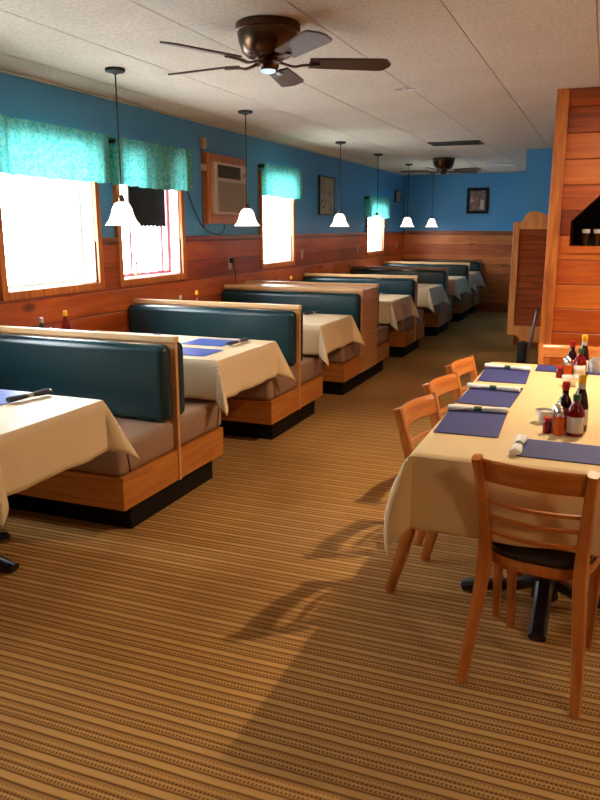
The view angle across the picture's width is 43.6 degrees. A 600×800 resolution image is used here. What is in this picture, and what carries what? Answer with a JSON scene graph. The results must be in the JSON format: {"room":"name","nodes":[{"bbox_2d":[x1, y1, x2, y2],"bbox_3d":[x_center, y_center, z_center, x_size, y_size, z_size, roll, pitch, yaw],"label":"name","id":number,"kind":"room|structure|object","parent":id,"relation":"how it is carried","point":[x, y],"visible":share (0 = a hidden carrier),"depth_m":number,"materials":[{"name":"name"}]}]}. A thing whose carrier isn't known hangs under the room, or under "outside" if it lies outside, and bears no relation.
{"room":"restaurant","nodes":[
{"label":"restaurant","id":0,"kind":"room"},
{"bbox_2d":[0,72,404,331],"bbox_3d":[-1.222,-1.228,6.581,0.192,2.452,16.720,5,14,21],"label":"wall","id":1,"kind":"structure","parent":0,"point":[326,249],"depth_m":7.04,"materials":[{"name":"blue paint"}]},
{"bbox_2d":[0,181,104,300],"bbox_3d":[-1.772,-1.264,5.152,0.196,1.064,1.064,5,14,21],"label":"window","id":2,"kind":"structure","parent":1,"relation":"in","point":[83,199],"depth_m":5.55,"materials":[{"name":"brown wood"}]},
{"bbox_2d":[0,115,110,182],"bbox_3d":[-1.659,-1.655,5.027,0.111,0.352,1.176,5,14,21],"label":"window valance","id":3,"kind":"object","parent":1,"relation":"attached to","point":[28,148],"visible":1,"depth_m":4.96,"materials":[{"name":"fabric"}]},
{"bbox_2d":[112,185,186,286],"bbox_3d":[-1.309,-1.523,6.284,0.196,1.064,1.024,5,14,21],"label":"window","id":4,"kind":"structure","parent":1,"relation":"in","point":[174,228],"depth_m":6.65,"materials":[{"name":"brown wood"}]},
{"bbox_2d":[128,186,165,226],"bbox_3d":[-1.285,-1.729,6.293,0.027,0.542,0.560,5,14,21],"label":"roller blind","id":5,"kind":"object","parent":4,"relation":"attached to","point":[147,204],"visible":0.59,"depth_m":6.32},
{"bbox_2d":[108,137,192,190],"bbox_3d":[-1.194,-1.913,6.164,0.110,0.357,1.126,5,14,21],"label":"window valance","id":6,"kind":"object","parent":1,"relation":"attached to","point":[143,164],"visible":0.98,"depth_m":6.04,"materials":[{"name":"fabric"}]},
{"bbox_2d":[0,69,405,175],"bbox_3d":[-1.153,-2.410,6.282,0.020,0.015,16.720,5,14,21],"label":"trim","id":7,"kind":"structure","parent":1,"relation":"attached to","point":[1,70],"depth_m":6.17,"materials":[{"name":"wood"}]},
{"bbox_2d":[187,149,224,234],"bbox_3d":[-0.879,-1.951,7.065,0.039,0.774,0.737,5,14,21],"label":"cable conduit","id":8,"kind":"object","parent":1,"relation":"attached to","point":[202,166],"visible":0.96,"depth_m":6.99,"materials":[{"name":"black plastic"}]},
{"bbox_2d":[203,152,247,223],"bbox_3d":[-0.708,-2.067,7.393,0.097,0.645,0.830,5,14,21],"label":"air conditioner","id":9,"kind":"object","parent":1,"relation":"attached to","point":[224,176],"visible":0.88,"depth_m":7.25,"materials":[{"name":"brown wood"}]},
{"bbox_2d":[218,181,247,211],"bbox_3d":[-0.658,-2.006,7.428,0.014,0.280,0.625,5,14,21],"label":"grille","id":10,"kind":"object","parent":9,"relation":"attached to","point":[231,194],"depth_m":7.39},
{"bbox_2d":[258,170,294,268],"bbox_3d":[-0.331,-2.076,8.673,0.196,1.054,0.984,5,14,21],"label":"window","id":11,"kind":"structure","parent":1,"relation":"in","point":[286,207],"depth_m":9.04,"materials":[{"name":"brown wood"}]},
{"bbox_2d":[258,163,302,198],"bbox_3d":[-0.203,-2.485,8.582,0.111,0.352,1.076,5,14,21],"label":"window valance","id":12,"kind":"object","parent":1,"relation":"attached to","point":[276,180],"visible":1,"depth_m":8.45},
{"bbox_2d":[318,175,334,215],"bbox_3d":[0.358,-2.741,10.072,0.033,0.504,0.594,5,14,21],"label":"poster","id":13,"kind":"object","parent":1,"relation":"attached to","point":[326,184],"visible":1,"depth_m":10.03,"materials":[{"name":"paper"}]},
{"bbox_2d":[365,218,384,255],"bbox_3d":[1.163,-2.813,12.344,0.196,0.819,1.044,5,14,21],"label":"window","id":14,"kind":"structure","parent":1,"relation":"in","point":[377,246],"depth_m":12.76,"materials":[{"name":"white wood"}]},
{"bbox_2d":[364,196,390,218],"bbox_3d":[1.287,-3.137,12.263,0.111,0.337,1.276,5,14,21],"label":"window valance","id":15,"kind":"object","parent":1,"relation":"attached to","point":[383,206],"visible":0.95,"depth_m":12.07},
{"bbox_2d":[395,190,400,202],"bbox_3d":[1.762,-3.662,13.483,0.025,0.214,0.364,5,14,21],"label":"wall plaque","id":16,"kind":"object","parent":1,"relation":"attached to","point":[397,192],"visible":1,"depth_m":13.46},
{"bbox_2d":[0,311,599,799],"bbox_3d":[1.879,0.302,5.663,6.950,0.120,17.120,5,14,21],"label":"floor","id":17,"kind":"structure","parent":0,"point":[245,639],"depth_m":2.75,"materials":[{"name":"carpet"}]},
{"bbox_2d":[0,531,18,572],"bbox_3d":[-1.701,0.371,3.433,1.472,0.736,0.654,5,14,21],"label":"table","id":18,"kind":"object","parent":17,"relation":"on","point":[8,565],"visible":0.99,"depth_m":3.35,"materials":[{"name":"black metal"}]},
{"bbox_2d":[0,395,139,527],"bbox_3d":[-1.650,0.159,3.363,1.592,0.301,0.885,5,14,21],"label":"tablecloth","id":19,"kind":"object","parent":18,"relation":"on","point":[42,437],"visible":0.94,"depth_m":3.12,"materials":[{"name":"beige fabric"}]},
{"bbox_2d":[0,389,30,404],"bbox_3d":[-1.414,-0.018,3.447,0.330,0.002,0.260,5,14,21],"label":"placemat","id":20,"kind":"object","parent":19,"relation":"on","point":[4,394],"visible":0.52,"depth_m":3.50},
{"bbox_2d":[6,388,51,402],"bbox_3d":[-1.221,-0.024,3.399,0.045,0.028,0.240,8,15,31],"label":"roll","id":21,"kind":"object","parent":19,"relation":"on","point":[10,399],"visible":1,"depth_m":3.38,"materials":[{"name":"black fabric"}]},
{"bbox_2d":[0,325,223,528],"bbox_3d":[-1.332,0.062,4.337,1.462,0.940,1.074,5,14,21],"label":"bench","id":22,"kind":"object","parent":17,"relation":"on","point":[176,439],"visible":0.84,"depth_m":4.03,"materials":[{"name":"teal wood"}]},
{"bbox_2d":[0,334,172,421],"bbox_3d":[-1.363,-0.145,4.231,1.448,0.418,0.104,5,14,21],"label":"cushion","id":23,"kind":"object","parent":22,"relation":"on","point":[133,376],"depth_m":4.07,"materials":[{"name":"teal leather"}]},
{"bbox_2d":[68,417,173,475],"bbox_3d":[-1.442,0.187,4.105,1.446,0.169,0.520,5,14,21],"label":"seat cushion","id":24,"kind":"object","parent":22,"relation":"on","point":[152,440],"depth_m":3.81,"materials":[{"name":"brown leather"}]},
{"bbox_2d":[177,342,184,414],"bbox_3d":[-1.315,-0.172,4.348,1.448,0.418,0.104,5,14,21],"label":"cushion","id":25,"kind":"object","parent":22,"relation":"on","point":[180,368],"depth_m":4.07,"materials":[{"name":"teal leather"}]},
{"bbox_2d":[180,398,220,444],"bbox_3d":[-1.237,0.072,4.607,1.446,0.169,0.520,5,14,21],"label":"seat cushion","id":26,"kind":"object","parent":22,"relation":"on","point":[200,420],"depth_m":4.35,"materials":[{"name":"brown leather"}]},
{"bbox_2d":[128,298,322,439],"bbox_3d":[-0.673,-0.307,5.949,1.462,0.940,1.074,5,14,21],"label":"bench","id":27,"kind":"object","parent":17,"relation":"on","point":[268,409],"visible":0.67,"depth_m":5.66,"materials":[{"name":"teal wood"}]},
{"bbox_2d":[128,304,296,365],"bbox_3d":[-0.703,-0.515,5.842,1.448,0.418,0.104,5,14,21],"label":"cushion","id":28,"kind":"object","parent":27,"relation":"on","point":[276,323],"depth_m":5.73,"materials":[{"name":"teal leather"}]},
{"bbox_2d":[232,366,296,399],"bbox_3d":[-0.783,-0.183,5.716,1.446,0.169,0.520,5,14,21],"label":"seat cushion","id":29,"kind":"object","parent":27,"relation":"on","point":[279,387],"depth_m":5.32,"materials":[{"name":"brown leather"}]},
{"bbox_2d":[301,311,302,360],"bbox_3d":[-0.655,-0.542,5.960,1.448,0.418,0.104,5,14,21],"label":"cushion","id":30,"kind":"object","parent":27,"relation":"on","point":[301,311],"depth_m":5.69,"materials":[{"name":"green plastic"}]},
{"bbox_2d":[301,355,321,383],"bbox_3d":[-0.578,-0.298,6.218,1.446,0.169,0.520,5,14,21],"label":"seat cushion","id":31,"kind":"object","parent":27,"relation":"on","point":[311,365],"depth_m":5.98,"materials":[{"name":"brown leather"}]},
{"bbox_2d":[222,280,389,394],"bbox_3d":[0.014,-0.700,7.627,1.460,0.955,1.564,5,14,21],"label":"bench","id":32,"kind":"object","parent":17,"relation":"on","point":[351,365],"visible":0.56,"depth_m":7.21,"materials":[{"name":"brown wood"}]},
{"bbox_2d":[222,289,360,331],"bbox_3d":[-0.107,-0.849,7.300,1.448,0.418,0.104,5,14,21],"label":"cushion","id":33,"kind":"object","parent":32,"relation":"on","point":[331,301],"depth_m":7.15,"materials":[{"name":"teal leather"}]},
{"bbox_2d":[322,342,359,362],"bbox_3d":[-0.186,-0.517,7.174,1.446,0.169,0.520,5,14,21],"label":"seat cushion","id":34,"kind":"object","parent":32,"relation":"on","point":[350,353],"depth_m":6.77,"materials":[{"name":"brown leather"}]},
{"bbox_2d":[377,290,378,327],"bbox_3d":[0.123,-0.978,7.861,1.448,0.418,0.104,5,14,21],"label":"cushion","id":35,"kind":"object","parent":32,"relation":"on","point":[377,290],"depth_m":7.57,"materials":[{"name":"green plastic"}]},
{"bbox_2d":[377,325,388,344],"bbox_3d":[0.201,-0.734,8.119,1.446,0.169,0.520,5,14,21],"label":"seat cushion","id":36,"kind":"object","parent":32,"relation":"on","point":[382,330],"depth_m":7.88,"materials":[{"name":"beige plastic"}]},
{"bbox_2d":[303,273,424,357],"bbox_3d":[0.743,-1.101,9.407,1.462,0.940,1.074,5,14,21],"label":"bench","id":37,"kind":"object","parent":17,"relation":"on","point":[403,341],"visible":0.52,"depth_m":9.09,"materials":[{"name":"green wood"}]},
{"bbox_2d":[303,276,415,303],"bbox_3d":[0.712,-1.308,9.300,1.448,0.418,0.104,5,14,21],"label":"cushion","id":38,"kind":"object","parent":37,"relation":"on","point":[396,285],"depth_m":9.11,"materials":[{"name":"leather"}]},
{"bbox_2d":[379,316,413,331],"bbox_3d":[0.633,-0.976,9.175,1.446,0.169,0.520,5,14,21],"label":"seat cushion","id":39,"kind":"object","parent":37,"relation":"on","point":[407,324],"depth_m":8.76,"materials":[{"name":"beige plastic"}]},
{"bbox_2d":[416,309,423,324],"bbox_3d":[0.838,-1.091,9.676,1.446,0.169,0.520,5,14,21],"label":"seat cushion","id":40,"kind":"object","parent":37,"relation":"on","point":[420,311],"depth_m":9.47,"materials":[{"name":"brown leather"}]},
{"bbox_2d":[350,266,452,335],"bbox_3d":[1.462,-1.503,11.163,1.462,0.940,1.074,5,14,21],"label":"bench","id":41,"kind":"object","parent":17,"relation":"on","point":[437,323],"visible":0.42,"depth_m":10.84,"materials":[{"name":"brown wood"}]},
{"bbox_2d":[350,269,446,292],"bbox_3d":[1.431,-1.711,11.056,1.448,0.418,0.104,5,14,21],"label":"cushion","id":42,"kind":"object","parent":41,"relation":"on","point":[425,276],"depth_m":10.86,"materials":[{"name":"leather"}]},
{"bbox_2d":[417,302,444,314],"bbox_3d":[1.352,-1.379,10.931,1.446,0.169,0.520,5,14,21],"label":"seat cushion","id":43,"kind":"object","parent":41,"relation":"on","point":[439,309],"depth_m":10.51,"materials":[{"name":"fabric"}]},
{"bbox_2d":[383,261,471,321],"bbox_3d":[2.144,-1.885,12.829,1.462,0.940,1.074,5,14,21],"label":"bench","id":44,"kind":"object","parent":17,"relation":"on","point":[460,307],"visible":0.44,"depth_m":12.49,"materials":[{"name":"brown wood"}]},
{"bbox_2d":[383,263,467,280],"bbox_3d":[2.113,-2.093,12.722,1.448,0.418,0.104,5,14,21],"label":"cushion","id":45,"kind":"object","parent":44,"relation":"on","point":[455,269],"depth_m":12.53,"materials":[{"name":"leather"}]},
{"bbox_2d":[448,291,466,302],"bbox_3d":[2.034,-1.761,12.597,1.446,0.169,0.520,5,14,21],"label":"seat cushion","id":46,"kind":"object","parent":44,"relation":"on","point":[463,295],"depth_m":12.16,"materials":[{"name":"fabric"}]},
{"bbox_2d":[414,372,462,545],"bbox_3d":[0.859,0.306,3.595,0.480,0.806,0.400,8,15,32],"label":"dining chair","id":47,"kind":"object","parent":17,"relation":"on","point":[444,384],"visible":0.17,"depth_m":3.64,"materials":[{"name":"brown wood"}]},
{"bbox_2d":[402,258,480,313],"bbox_3d":[2.514,-2.093,13.733,1.462,0.940,0.561,5,14,21],"label":"bench","id":48,"kind":"object","parent":17,"relation":"on","point":[475,265],"visible":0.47,"depth_m":13.64,"materials":[{"name":"brown wood"}]},
{"bbox_2d":[407,261,479,270],"bbox_3d":[2.578,-2.353,13.858,1.448,0.418,0.104,5,14,21],"label":"cushion","id":49,"kind":"object","parent":48,"relation":"on","point":[474,265],"depth_m":13.58,"materials":[{"name":"leather"}]},
{"bbox_2d":[385,392,522,617],"bbox_3d":[0.666,0.414,3.124,0.480,0.806,0.400,8,15,32],"label":"dining chair","id":50,"kind":"object","parent":17,"relation":"on","point":[413,410],"visible":0.38,"depth_m":3.11,"materials":[{"name":"brown wood"}]},
{"bbox_2d":[445,355,477,403],"bbox_3d":[1.054,0.197,4.073,0.480,0.806,0.400,8,15,30],"label":"dining chair","id":51,"kind":"object","parent":17,"relation":"on","point":[465,365],"visible":0.17,"depth_m":4.15,"materials":[{"name":"brown wood"}]},
{"bbox_2d":[456,454,599,718],"bbox_3d":[0.819,0.546,2.550,0.400,0.806,0.480,8,15,30],"label":"dining chair","id":52,"kind":"object","parent":17,"relation":"on","point":[576,567],"visible":0.95,"depth_m":2.37,"materials":[{"name":"brown wood"}]},
{"bbox_2d":[516,308,539,363],"bbox_3d":[1.845,-0.315,6.131,0.146,0.869,0.200,5,14,21],"label":"tray stand","id":53,"kind":"object","parent":17,"relation":"on","point":[521,357],"visible":0.53,"depth_m":6.08,"materials":[{"name":"grey metal"}]},
{"bbox_2d":[461,575,599,642],"bbox_3d":[1.138,0.384,3.361,0.844,0.745,1.924,5,14,21],"label":"dining table","id":54,"kind":"object","parent":17,"relation":"on","point":[544,591],"visible":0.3,"depth_m":3.00,"materials":[{"name":"black metal"}]},
{"bbox_2d":[384,362,599,557],"bbox_3d":[1.138,0.198,3.319,1.012,0.375,2.092,5,14,21],"label":"tablecloth","id":55,"kind":"object","parent":54,"relation":"on","point":[433,490],"visible":0.58,"depth_m":2.54,"materials":[{"name":"fabric"}]},
{"bbox_2d":[434,410,506,437],"bbox_3d":[0.683,0.083,2.965,0.235,0.006,0.420,5,14,19],"label":"placemat","id":56,"kind":"object","parent":55,"relation":"on","point":[461,422],"visible":0.92,"depth_m":2.93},
{"bbox_2d":[448,404,508,412],"bbox_3d":[0.739,0.035,3.113,0.245,0.025,0.040,4,13,15],"label":"roll","id":57,"kind":"object","parent":56,"relation":"on","point":[450,406],"visible":1,"depth_m":3.10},
{"bbox_2d":[455,388,522,407],"bbox_3d":[0.872,-0.023,3.427,0.235,0.006,0.420,6,14,23],"label":"placemat","id":58,"kind":"object","parent":55,"relation":"on","point":[477,396],"visible":0.8,"depth_m":3.38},
{"bbox_2d":[467,383,520,391],"bbox_3d":[0.910,-0.060,3.530,0.245,0.025,0.040,6,14,25],"label":"roll","id":59,"kind":"object","parent":58,"relation":"on","point":[469,385],"visible":1,"depth_m":3.52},
{"bbox_2d":[478,368,529,383],"bbox_3d":[1.068,-0.133,3.906,0.235,0.006,0.420,5,14,19],"label":"placemat","id":60,"kind":"object","parent":55,"relation":"on","point":[501,375],"visible":0.93,"depth_m":3.88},
{"bbox_2d":[484,363,531,370],"bbox_3d":[1.121,-0.178,4.046,0.245,0.026,0.041,7,15,27],"label":"roll","id":61,"kind":"object","parent":60,"relation":"on","point":[487,365],"visible":1,"depth_m":4.03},
{"bbox_2d":[535,407,552,422],"bbox_3d":[0.970,0.063,2.965,0.082,0.050,0.082,5,14,21],"label":"bowl","id":62,"kind":"object","parent":55,"relation":"on","point":[542,411],"visible":0.73,"depth_m":2.95,"materials":[{"name":"white ceramic"}]},
{"bbox_2d":[542,416,552,433],"bbox_3d":[0.925,0.093,2.805,0.033,0.063,0.032,5,14,21],"label":"condiment bottle","id":63,"kind":"object","parent":55,"relation":"on","point":[547,423],"visible":1,"depth_m":2.79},
{"bbox_2d":[516,439,599,464],"bbox_3d":[0.971,0.182,2.538,0.440,0.002,0.225,5,14,22],"label":"placemat","id":64,"kind":"object","parent":55,"relation":"on","point":[542,449],"visible":0.88,"depth_m":2.56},
{"bbox_2d":[509,434,527,454],"bbox_3d":[0.757,0.153,2.597,0.044,0.027,0.200,6,14,23],"label":"napkin","id":65,"kind":"object","parent":64,"relation":"on","point":[516,448],"visible":1,"depth_m":2.56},
{"bbox_2d":[553,406,564,435],"bbox_3d":[0.959,0.076,2.772,0.039,0.110,0.039,0,13,-1],"label":"shaker","id":66,"kind":"object","parent":55,"relation":"on","point":[559,421],"visible":1,"depth_m":2.76,"materials":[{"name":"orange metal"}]},
{"bbox_2d":[553,416,564,435],"bbox_3d":[0.959,0.094,2.776,0.039,0.075,0.039,12,18,43],"label":"jar","id":67,"kind":"object","parent":66,"relation":"on","point":[559,421],"depth_m":2.76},
{"bbox_2d":[556,365,562,377],"bbox_3d":[1.327,-0.144,3.840,0.033,0.063,0.032,5,14,21],"label":"condiment bottle","id":68,"kind":"object","parent":55,"relation":"on","point":[559,369],"visible":0.98,"depth_m":3.83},
{"bbox_2d":[557,381,571,426],"bbox_3d":[1.011,0.018,2.865,0.056,0.182,0.056,5,14,21],"label":"condiment bottle","id":69,"kind":"object","parent":55,"relation":"on","point":[565,400],"visible":0.56,"depth_m":2.84,"materials":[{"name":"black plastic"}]},
{"bbox_2d":[535,364,599,374],"bbox_3d":[1.449,-0.164,4.048,0.330,0.002,0.200,5,14,21],"label":"placemat","id":70,"kind":"object","parent":55,"relation":"on","point":[546,368],"visible":0.48,"depth_m":4.05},
{"bbox_2d":[589,357,599,372],"bbox_3d":[1.561,-0.184,3.958,0.068,0.088,0.068,5,14,21],"label":"cup","id":71,"kind":"object","parent":70,"relation":"on","point":[594,363],"visible":1,"depth_m":3.94,"materials":[{"name":"white ceramic"}]},
{"bbox_2d":[563,358,571,374],"bbox_3d":[1.361,-0.161,3.807,0.039,0.110,0.039,0,13,-1],"label":"shaker","id":72,"kind":"object","parent":55,"relation":"on","point":[568,362],"visible":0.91,"depth_m":3.79,"materials":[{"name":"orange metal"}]},
{"bbox_2d":[563,365,571,374],"bbox_3d":[1.361,-0.144,3.811,0.039,0.075,0.039,0,13,-1],"label":"jar","id":73,"kind":"object","parent":72,"relation":"on","point":[568,368],"depth_m":3.79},
{"bbox_2d":[562,374,578,386],"bbox_3d":[1.311,-0.092,3.640,0.082,0.050,0.082,5,14,21],"label":"bowl","id":74,"kind":"object","parent":55,"relation":"on","point":[572,379],"visible":0.83,"depth_m":3.62,"materials":[{"name":"white ceramic"}]},
{"bbox_2d":[567,340,576,372],"bbox_3d":[1.413,-0.219,3.900,0.056,0.182,0.056,5,14,21],"label":"condiment bottle","id":75,"kind":"object","parent":55,"relation":"on","point":[572,354],"visible":0.57,"depth_m":3.88,"materials":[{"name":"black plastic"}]},
{"bbox_2d":[565,393,584,436],"bbox_3d":[1.015,0.054,2.761,0.064,0.158,0.064,5,14,21],"label":"condiment bottle","id":76,"kind":"object","parent":55,"relation":"on","point":[575,416],"visible":1,"depth_m":2.74,"materials":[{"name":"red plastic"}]},
{"bbox_2d":[572,348,586,375],"bbox_3d":[1.417,-0.183,3.796,0.064,0.158,0.064,5,14,21],"label":"condiment bottle","id":77,"kind":"object","parent":55,"relation":"on","point":[579,364],"visible":0.77,"depth_m":3.77,"materials":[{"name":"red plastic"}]},
{"bbox_2d":[576,374,588,431],"bbox_3d":[1.053,0.011,2.816,0.062,0.219,0.062,5,14,21],"label":"condiment bottle","id":78,"kind":"object","parent":55,"relation":"on","point":[582,379],"visible":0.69,"depth_m":2.79,"materials":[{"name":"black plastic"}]},
{"bbox_2d":[580,335,588,375],"bbox_3d":[1.455,-0.227,3.850,0.062,0.219,0.062,5,14,21],"label":"condiment bottle","id":79,"kind":"object","parent":55,"relation":"on","point":[584,346],"visible":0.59,"depth_m":3.83,"materials":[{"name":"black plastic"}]},
{"bbox_2d":[538,343,599,364],"bbox_3d":[1.590,0.093,4.525,0.400,0.806,0.480,5,14,21],"label":"dining chair","id":80,"kind":"object","parent":17,"relation":"on","point":[544,350],"visible":0.15,"depth_m":4.66,"materials":[{"name":"brown wood"}]},
{"bbox_3d":[-1.012,-0.015,5.116,1.472,0.736,0.834,5,14,21],"label":"table","id":81,"kind":"object","parent":17,"relation":"on","visible":0},
{"bbox_2d":[96,330,295,415],"bbox_3d":[-0.960,-0.228,5.046,1.592,0.301,1.065,5,14,21],"label":"tablecloth","id":82,"kind":"object","parent":81,"relation":"on","point":[218,376],"visible":0.38,"depth_m":4.61,"materials":[{"name":"beige fabric"}]},
{"bbox_2d":[62,311,70,329],"bbox_3d":[-1.572,-0.491,5.037,0.062,0.219,0.062,5,14,21],"label":"condiment bottle","id":83,"kind":"object","parent":82,"relation":"on","point":[65,324],"visible":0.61,"depth_m":5.01,"materials":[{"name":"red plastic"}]},
{"bbox_2d":[183,347,222,355],"bbox_3d":[-0.687,-0.304,4.696,0.340,0.002,0.260,5,14,21],"label":"placemat","id":84,"kind":"object","parent":82,"relation":"on","point":[186,350],"visible":0.7,"depth_m":4.69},
{"bbox_2d":[181,338,233,345],"bbox_3d":[-0.606,-0.392,5.079,0.310,0.002,0.280,5,14,21],"label":"placemat","id":85,"kind":"object","parent":82,"relation":"on","point":[201,341],"visible":0.93,"depth_m":5.05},
{"bbox_2d":[226,337,248,344],"bbox_3d":[-0.411,-0.393,5.010,0.046,0.028,0.240,7,15,27],"label":"roll","id":86,"kind":"object","parent":82,"relation":"on","point":[245,339],"visible":1,"depth_m":4.98,"materials":[{"name":"grey fabric"}]},
{"bbox_3d":[-0.378,-0.370,6.664,1.472,0.736,0.794,5,14,21],"label":"table","id":87,"kind":"object","parent":17,"relation":"on","visible":0},
{"bbox_2d":[303,313,365,365],"bbox_3d":[-0.327,-0.583,6.595,1.592,0.301,1.025,5,14,21],"label":"tablecloth","id":88,"kind":"object","parent":87,"relation":"on","point":[323,334],"visible":0.36,"depth_m":6.20,"materials":[{"name":"beige fabric"}]},
{"bbox_3d":[0.433,-0.825,8.647,1.472,0.736,0.834,5,14,21],"label":"table","id":89,"kind":"object","parent":17,"relation":"on","visible":0},
{"bbox_2d":[379,294,420,330],"bbox_3d":[0.485,-1.037,8.577,1.592,0.301,1.065,5,14,21],"label":"tablecloth","id":90,"kind":"object","parent":89,"relation":"on","point":[393,308],"visible":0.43,"depth_m":8.14,"materials":[{"name":"beige fabric"}]},
{"bbox_3d":[1.112,-1.204,10.304,1.472,0.736,0.834,5,14,21],"label":"table","id":91,"kind":"object","parent":17,"relation":"on","visible":0},
{"bbox_2d":[417,284,449,313],"bbox_3d":[1.163,-1.417,10.234,1.592,0.301,1.065,5,14,21],"label":"tablecloth","id":92,"kind":"object","parent":91,"relation":"on","point":[429,295],"visible":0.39,"depth_m":9.76,"materials":[{"name":"beige fabric"}]},
{"bbox_3d":[1.812,-1.597,12.015,1.472,0.736,0.834,5,14,21],"label":"table","id":93,"kind":"object","parent":17,"relation":"on","visible":0},
{"bbox_2d":[448,276,471,299],"bbox_3d":[1.863,-1.810,11.945,1.592,0.301,1.065,5,14,21],"label":"tablecloth","id":94,"kind":"object","parent":93,"relation":"on","point":[457,285],"visible":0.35,"depth_m":11.46,"materials":[{"name":"beige fabric"}]},
{"bbox_3d":[2.386,-1.919,13.418,1.472,0.736,0.754,5,14,21],"label":"table","id":95,"kind":"object","parent":17,"relation":"on","visible":0},
{"bbox_2d":[469,271,485,291],"bbox_3d":[2.438,-2.131,13.348,1.592,0.301,0.985,5,14,21],"label":"tablecloth","id":96,"kind":"object","parent":95,"relation":"on","point":[475,277],"visible":0.3,"depth_m":12.95,"materials":[{"name":"beige fabric"}]},
{"bbox_2d":[0,0,599,174],"bbox_3d":[1.879,-2.205,5.088,6.950,0.120,17.120,5,14,21],"label":"ceiling","id":97,"kind":"structure","parent":0,"point":[491,72],"depth_m":4.51,"materials":[{"name":"tile"}]},
{"bbox_2d":[105,67,139,224],"bbox_3d":[-1.133,-1.574,4.698,0.224,0.934,0.224,5,14,21],"label":"pendant lamp","id":98,"kind":"object","parent":97,"relation":"hanging from","point":[122,213],"visible":1,"depth_m":4.72,"materials":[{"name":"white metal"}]},
{"bbox_2d":[234,110,259,225],"bbox_3d":[-0.455,-1.954,6.355,0.224,0.934,0.224,5,14,21],"label":"pendant lamp","id":99,"kind":"object","parent":97,"relation":"hanging from","point":[246,216],"visible":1,"depth_m":6.38,"materials":[{"name":"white glass"}]},
{"bbox_2d":[160,15,390,86],"bbox_3d":[-0.172,-1.696,3.640,1.132,0.222,1.138,5,14,21],"label":"ceiling fan","id":100,"kind":"object","parent":97,"relation":"hanging from","point":[267,40],"visible":1,"depth_m":3.50,"materials":[{"name":"brown metal"}]},
{"bbox_2d":[330,141,348,226],"bbox_3d":[0.460,-2.467,8.591,0.224,0.934,0.224,5,14,21],"label":"pendant lamp","id":101,"kind":"object","parent":97,"relation":"hanging from","point":[339,219],"visible":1,"depth_m":8.61,"materials":[{"name":"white glass"}]},
{"bbox_2d":[368,154,384,226],"bbox_3d":[1.031,-2.786,9.985,0.224,0.934,0.224,5,14,21],"label":"pendant lamp","id":102,"kind":"object","parent":97,"relation":"hanging from","point":[376,221],"visible":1,"depth_m":10.01,"materials":[{"name":"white glass"}]},
{"bbox_2d":[400,164,413,226],"bbox_3d":[1.661,-3.139,11.524,0.224,0.934,0.224,5,14,21],"label":"pendant lamp","id":103,"kind":"object","parent":97,"relation":"hanging from","point":[407,222],"visible":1,"depth_m":11.55,"materials":[{"name":"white glass"}]},
{"bbox_2d":[426,172,437,226],"bbox_3d":[2.324,-3.511,13.145,0.224,0.934,0.224,5,14,21],"label":"pendant lamp","id":104,"kind":"object","parent":97,"relation":"hanging from","point":[431,222],"visible":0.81,"depth_m":13.17,"materials":[{"name":"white glass"}]},
{"bbox_2d":[400,157,480,174],"bbox_3d":[1.981,-3.277,10.535,1.132,0.222,1.138,0,13,2],"label":"ceiling fan","id":105,"kind":"object","parent":97,"relation":"hanging from","point":[441,164],"visible":1,"depth_m":10.40,"materials":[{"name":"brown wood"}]},
{"bbox_2d":[427,140,483,145],"bbox_3d":[1.784,-2.938,8.593,0.580,0.017,0.340,5,14,21],"label":"ceiling vent","id":106,"kind":"object","parent":97,"relation":"in","point":[473,142],"visible":1,"depth_m":8.53,"materials":[{"name":"metal"}]},
{"bbox_2d":[403,172,525,311],"bbox_3d":[5.094,-2.692,12.965,6.750,2.452,0.192,5,14,21],"label":"wall","id":107,"kind":"structure","parent":0,"point":[487,238],"depth_m":13.64,"materials":[{"name":"blue paint"}]},
{"bbox_2d":[466,187,488,213],"bbox_3d":[3.186,-3.574,13.451,0.384,0.450,0.042,5,14,21],"label":"framed picture","id":108,"kind":"object","parent":107,"relation":"attached to","point":[477,198],"visible":1,"depth_m":13.45,"materials":[{"name":"black wood"}]},
{"bbox_2d":[469,191,485,210],"bbox_3d":[3.190,-3.576,13.461,0.280,0.340,0.014,5,14,21],"label":"print","id":109,"kind":"object","parent":108,"relation":"attached to","point":[477,199],"depth_m":13.45},
{"bbox_2d":[513,148,552,346],"bbox_3d":[5.407,-2.164,10.663,4.018,2.452,4.028,5,14,21],"label":"wall","id":110,"kind":"structure","parent":0,"point":[539,161],"depth_m":9.34,"materials":[{"name":"blue paint"}]},
{"bbox_2d":[539,87,599,365],"bbox_3d":[3.194,-1.041,5.765,2.404,2.452,1.463,5,14,21],"label":"wall","id":111,"kind":"structure","parent":0,"point":[570,311],"depth_m":5.45,"materials":[{"name":"brown wood"}]},
{"bbox_2d":[507,211,547,342],"bbox_3d":[2.066,-1.082,6.638,0.394,1.142,0.040,5,14,21],"label":"door","id":112,"kind":"structure","parent":111,"relation":"in","point":[528,254],"depth_m":6.65,"materials":[{"name":"brown wood"}]},
{"bbox_3d":[2.765,-1.134,5.564,1.470,0.019,0.460,5,14,21],"label":"glass shelf","id":113,"kind":"object","parent":111,"relation":"attached to","visible":0},
{"bbox_2d":[582,229,590,245],"bbox_3d":[2.145,-1.221,5.632,0.060,0.120,0.060,5,14,21],"label":"drinking glass","id":114,"kind":"object","parent":113,"relation":"on","point":[585,232],"visible":1,"depth_m":5.61,"materials":[{"name":"brown glass"}]},
{"bbox_2d":[593,229,599,245],"bbox_3d":[2.220,-1.214,5.603,0.060,0.120,0.060,5,14,21],"label":"drinking glass","id":115,"kind":"object","parent":113,"relation":"on","point":[596,237],"visible":1,"depth_m":5.58,"materials":[{"name":"brown glass"}]},
{"bbox_2d":[582,233,589,245],"bbox_3d":[2.145,-1.206,5.635,0.056,0.090,0.056,5,14,21],"label":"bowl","id":116,"kind":"object","parent":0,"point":[585,236],"depth_m":5.62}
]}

